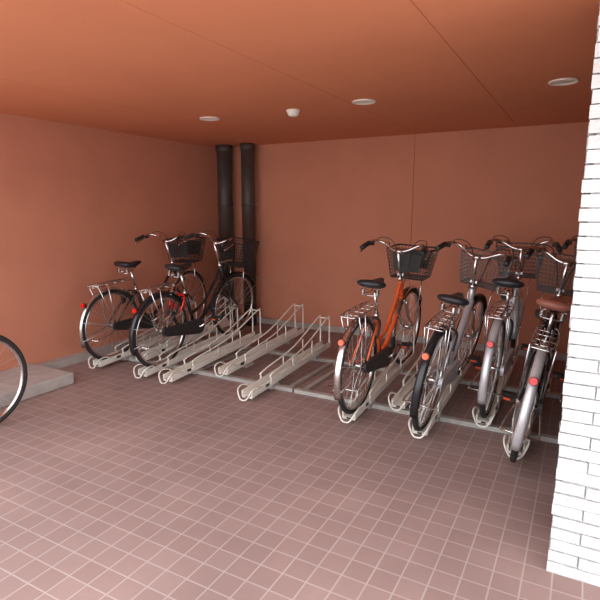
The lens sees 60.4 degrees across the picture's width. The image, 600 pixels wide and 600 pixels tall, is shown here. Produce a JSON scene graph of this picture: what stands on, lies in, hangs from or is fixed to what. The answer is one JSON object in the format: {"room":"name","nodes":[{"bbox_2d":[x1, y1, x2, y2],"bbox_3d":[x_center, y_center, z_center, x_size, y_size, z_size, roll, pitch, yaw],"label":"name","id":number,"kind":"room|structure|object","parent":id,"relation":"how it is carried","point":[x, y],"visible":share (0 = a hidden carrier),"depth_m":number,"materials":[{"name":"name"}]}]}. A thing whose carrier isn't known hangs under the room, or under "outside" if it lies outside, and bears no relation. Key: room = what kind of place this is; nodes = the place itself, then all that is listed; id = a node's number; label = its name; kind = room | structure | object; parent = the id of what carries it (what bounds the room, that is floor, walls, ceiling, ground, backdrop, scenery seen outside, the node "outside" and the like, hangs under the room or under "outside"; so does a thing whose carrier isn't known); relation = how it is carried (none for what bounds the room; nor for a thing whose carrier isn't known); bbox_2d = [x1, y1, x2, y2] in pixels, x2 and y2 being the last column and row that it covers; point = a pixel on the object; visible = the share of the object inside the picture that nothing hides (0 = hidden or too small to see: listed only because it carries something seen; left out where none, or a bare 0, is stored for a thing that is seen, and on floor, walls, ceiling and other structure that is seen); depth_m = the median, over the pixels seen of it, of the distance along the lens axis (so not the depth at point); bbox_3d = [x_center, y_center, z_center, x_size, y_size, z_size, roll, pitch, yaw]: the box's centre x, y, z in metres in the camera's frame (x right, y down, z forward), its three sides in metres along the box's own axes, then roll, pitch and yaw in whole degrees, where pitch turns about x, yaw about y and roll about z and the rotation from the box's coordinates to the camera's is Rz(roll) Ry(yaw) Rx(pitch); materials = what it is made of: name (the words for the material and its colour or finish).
{"room":"bicycle parking area","nodes":[
{"label":"bicycle parking area","id":0,"kind":"room"},
{"bbox_2d":[0,113,219,370],"bbox_3d":[-2.286,-0.555,5.164,0.200,2.300,4.880,5,11,28],"label":"wall","id":1,"kind":"structure","parent":0,"point":[75,200],"depth_m":5.15,"materials":[{"name":"paint"}]},
{"bbox_2d":[36,313,220,368],"bbox_3d":[-1.762,0.431,5.990,0.100,0.070,2.850,5,11,28],"label":"baseboard","id":2,"kind":"structure","parent":1,"relation":"attached to","point":[78,357],"depth_m":5.18,"materials":[{"name":"concrete"}]},
{"bbox_2d":[0,320,599,599],"bbox_3d":[0.176,1.030,3.142,6.700,0.120,6.480,5,11,28],"label":"floor","id":3,"kind":"structure","parent":0,"point":[115,484],"depth_m":2.75,"materials":[{"name":"tile"}]},
{"bbox_2d":[0,335,27,422],"bbox_3d":[-2.436,0.415,2.951,0.561,1.157,1.810,5,11,28],"label":"bicycle","id":4,"kind":"object","parent":3,"relation":"on","point":[8,343],"visible":1,"depth_m":3.69,"materials":[{"name":"black paint"}]},
{"bbox_2d":[0,363,73,407],"bbox_3d":[-2.750,0.819,3.707,0.600,0.100,2.150,5,11,28],"label":"curb","id":5,"kind":"object","parent":3,"relation":"on","point":[40,379],"visible":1,"depth_m":4.32,"materials":[{"name":"concrete"}]},
{"bbox_2d":[88,296,335,400],"bbox_3d":[-0.753,0.372,5.146,2.100,0.473,1.796,5,11,28],"label":"bicycle rack","id":6,"kind":"object","parent":3,"relation":"on","point":[198,365],"visible":0.88,"depth_m":4.99,"materials":[{"name":"metal"}]},
{"bbox_2d":[78,231,206,359],"bbox_3d":[-1.530,-0.101,5.346,0.562,1.163,1.834,8,16,28],"label":"bicycle","id":7,"kind":"object","parent":6,"relation":"on","point":[175,251],"depth_m":5.12,"materials":[{"name":"metal"}]},
{"bbox_2d":[129,230,259,367],"bbox_3d":[-1.006,-0.061,5.107,0.562,1.163,1.834,10,17,27],"label":"bicycle","id":8,"kind":"object","parent":6,"relation":"on","point":[195,326],"depth_m":4.95,"materials":[{"name":"black paint"}]},
{"bbox_2d":[294,318,562,459],"bbox_3d":[1.500,0.587,3.927,3.000,0.473,1.796,5,11,28],"label":"bicycle rack","id":9,"kind":"object","parent":3,"relation":"on","point":[389,373],"visible":0.44,"depth_m":3.91,"materials":[{"name":"metal"}]},
{"bbox_2d":[328,237,438,413],"bbox_3d":[0.671,0.125,4.077,0.560,1.160,1.836,8,16,28],"label":"bicycle","id":10,"kind":"object","parent":9,"relation":"on","point":[412,260],"depth_m":3.95,"materials":[{"name":"orange metal"}]},
{"bbox_2d":[402,239,516,430],"bbox_3d":[1.143,0.187,3.783,0.562,1.163,1.834,14,18,26],"label":"bicycle","id":11,"kind":"object","parent":9,"relation":"on","point":[450,367],"depth_m":3.62,"materials":[{"name":"silver metal"}]},
{"bbox_2d":[468,235,562,417],"bbox_3d":[1.603,0.124,3.914,0.563,1.165,1.832,10,17,27],"label":"bicycle","id":12,"kind":"object","parent":9,"relation":"on","point":[506,325],"depth_m":3.65,"materials":[{"name":"silver metal"}]},
{"bbox_2d":[499,244,576,462],"bbox_3d":[1.619,0.268,3.364,0.561,1.161,1.835,15,19,26],"label":"bicycle","id":13,"kind":"object","parent":9,"relation":"on","point":[548,336],"depth_m":3.00,"materials":[{"name":"grey paint"}]},
{"bbox_2d":[0,0,599,147],"bbox_3d":[0.598,-1.626,3.453,6.700,0.404,4.730,5,11,28],"label":"ceiling","id":14,"kind":"structure","parent":0,"point":[147,68],"depth_m":2.91,"materials":[{"name":"paint"}]},
{"bbox_2d":[199,116,218,120],"bbox_3d":[-0.806,-1.616,4.592,0.180,0.012,0.180,5,11,28],"label":"recessed light","id":15,"kind":"object","parent":14,"relation":"in","point":[205,118],"visible":1,"depth_m":4.58,"materials":[{"name":"white plastic"}]},
{"bbox_2d":[286,109,299,116],"bbox_3d":[-0.056,-1.530,4.223,0.116,0.053,0.116,5,11,28],"label":"smoke detector","id":16,"kind":"object","parent":14,"relation":"attached to","point":[291,112],"visible":1,"depth_m":4.18,"materials":[{"name":"white plastic"}]},
{"bbox_2d":[352,99,375,104],"bbox_3d":[0.481,-1.489,3.872,0.180,0.012,0.180,5,11,28],"label":"recessed light","id":17,"kind":"object","parent":14,"relation":"in","point":[358,101],"visible":1,"depth_m":3.86,"materials":[{"name":"white plastic"}]},
{"bbox_2d":[548,78,579,85],"bbox_3d":[1.670,-1.381,3.262,0.180,0.012,0.180,5,11,28],"label":"recessed light","id":18,"kind":"object","parent":14,"relation":"in","point":[561,81],"visible":1,"depth_m":3.25,"materials":[{"name":"white plastic"}]},
{"bbox_2d":[216,122,588,353],"bbox_3d":[1.689,-0.639,5.642,6.300,2.300,0.200,5,11,28],"label":"wall","id":19,"kind":"structure","parent":0,"point":[317,202],"depth_m":5.76,"materials":[{"name":"paint"}]},
{"bbox_2d":[215,145,235,321],"bbox_3d":[-0.948,-0.839,6.779,0.268,2.299,0.219,-6,11,-29],"label":"drain pipe","id":20,"kind":"object","parent":19,"relation":"attached to","point":[225,205],"visible":0.66,"depth_m":6.62,"materials":[{"name":"black metal"}]},
{"bbox_2d":[240,143,257,325],"bbox_3d":[-0.625,-0.811,6.616,0.262,2.299,0.192,-7,12,-34],"label":"drain pipe","id":21,"kind":"object","parent":19,"relation":"attached to","point":[247,150],"visible":0.7,"depth_m":6.48,"materials":[{"name":"black metal"}]},
{"bbox_2d":[235,314,566,360],"bbox_3d":[1.678,0.480,5.713,6.200,0.070,0.030,5,11,28],"label":"baseboard","id":22,"kind":"structure","parent":19,"relation":"attached to","point":[559,356],"depth_m":6.23,"materials":[{"name":"concrete"}]},
{"bbox_2d":[553,235,578,402],"bbox_3d":[2.073,0.168,3.684,0.561,1.157,1.836,11,17,27],"label":"bicycle","id":23,"kind":"object","parent":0,"point":[568,242],"depth_m":3.76,"materials":[{"name":"silver metal"}]},
{"bbox_2d":[546,7,599,586],"bbox_3d":[2.043,0.074,1.601,2.126,2.301,0.320,5,11,28],"label":"brick wall","id":24,"kind":"structure","parent":0,"point":[574,543],"depth_m":2.01,"materials":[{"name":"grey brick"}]}
]}

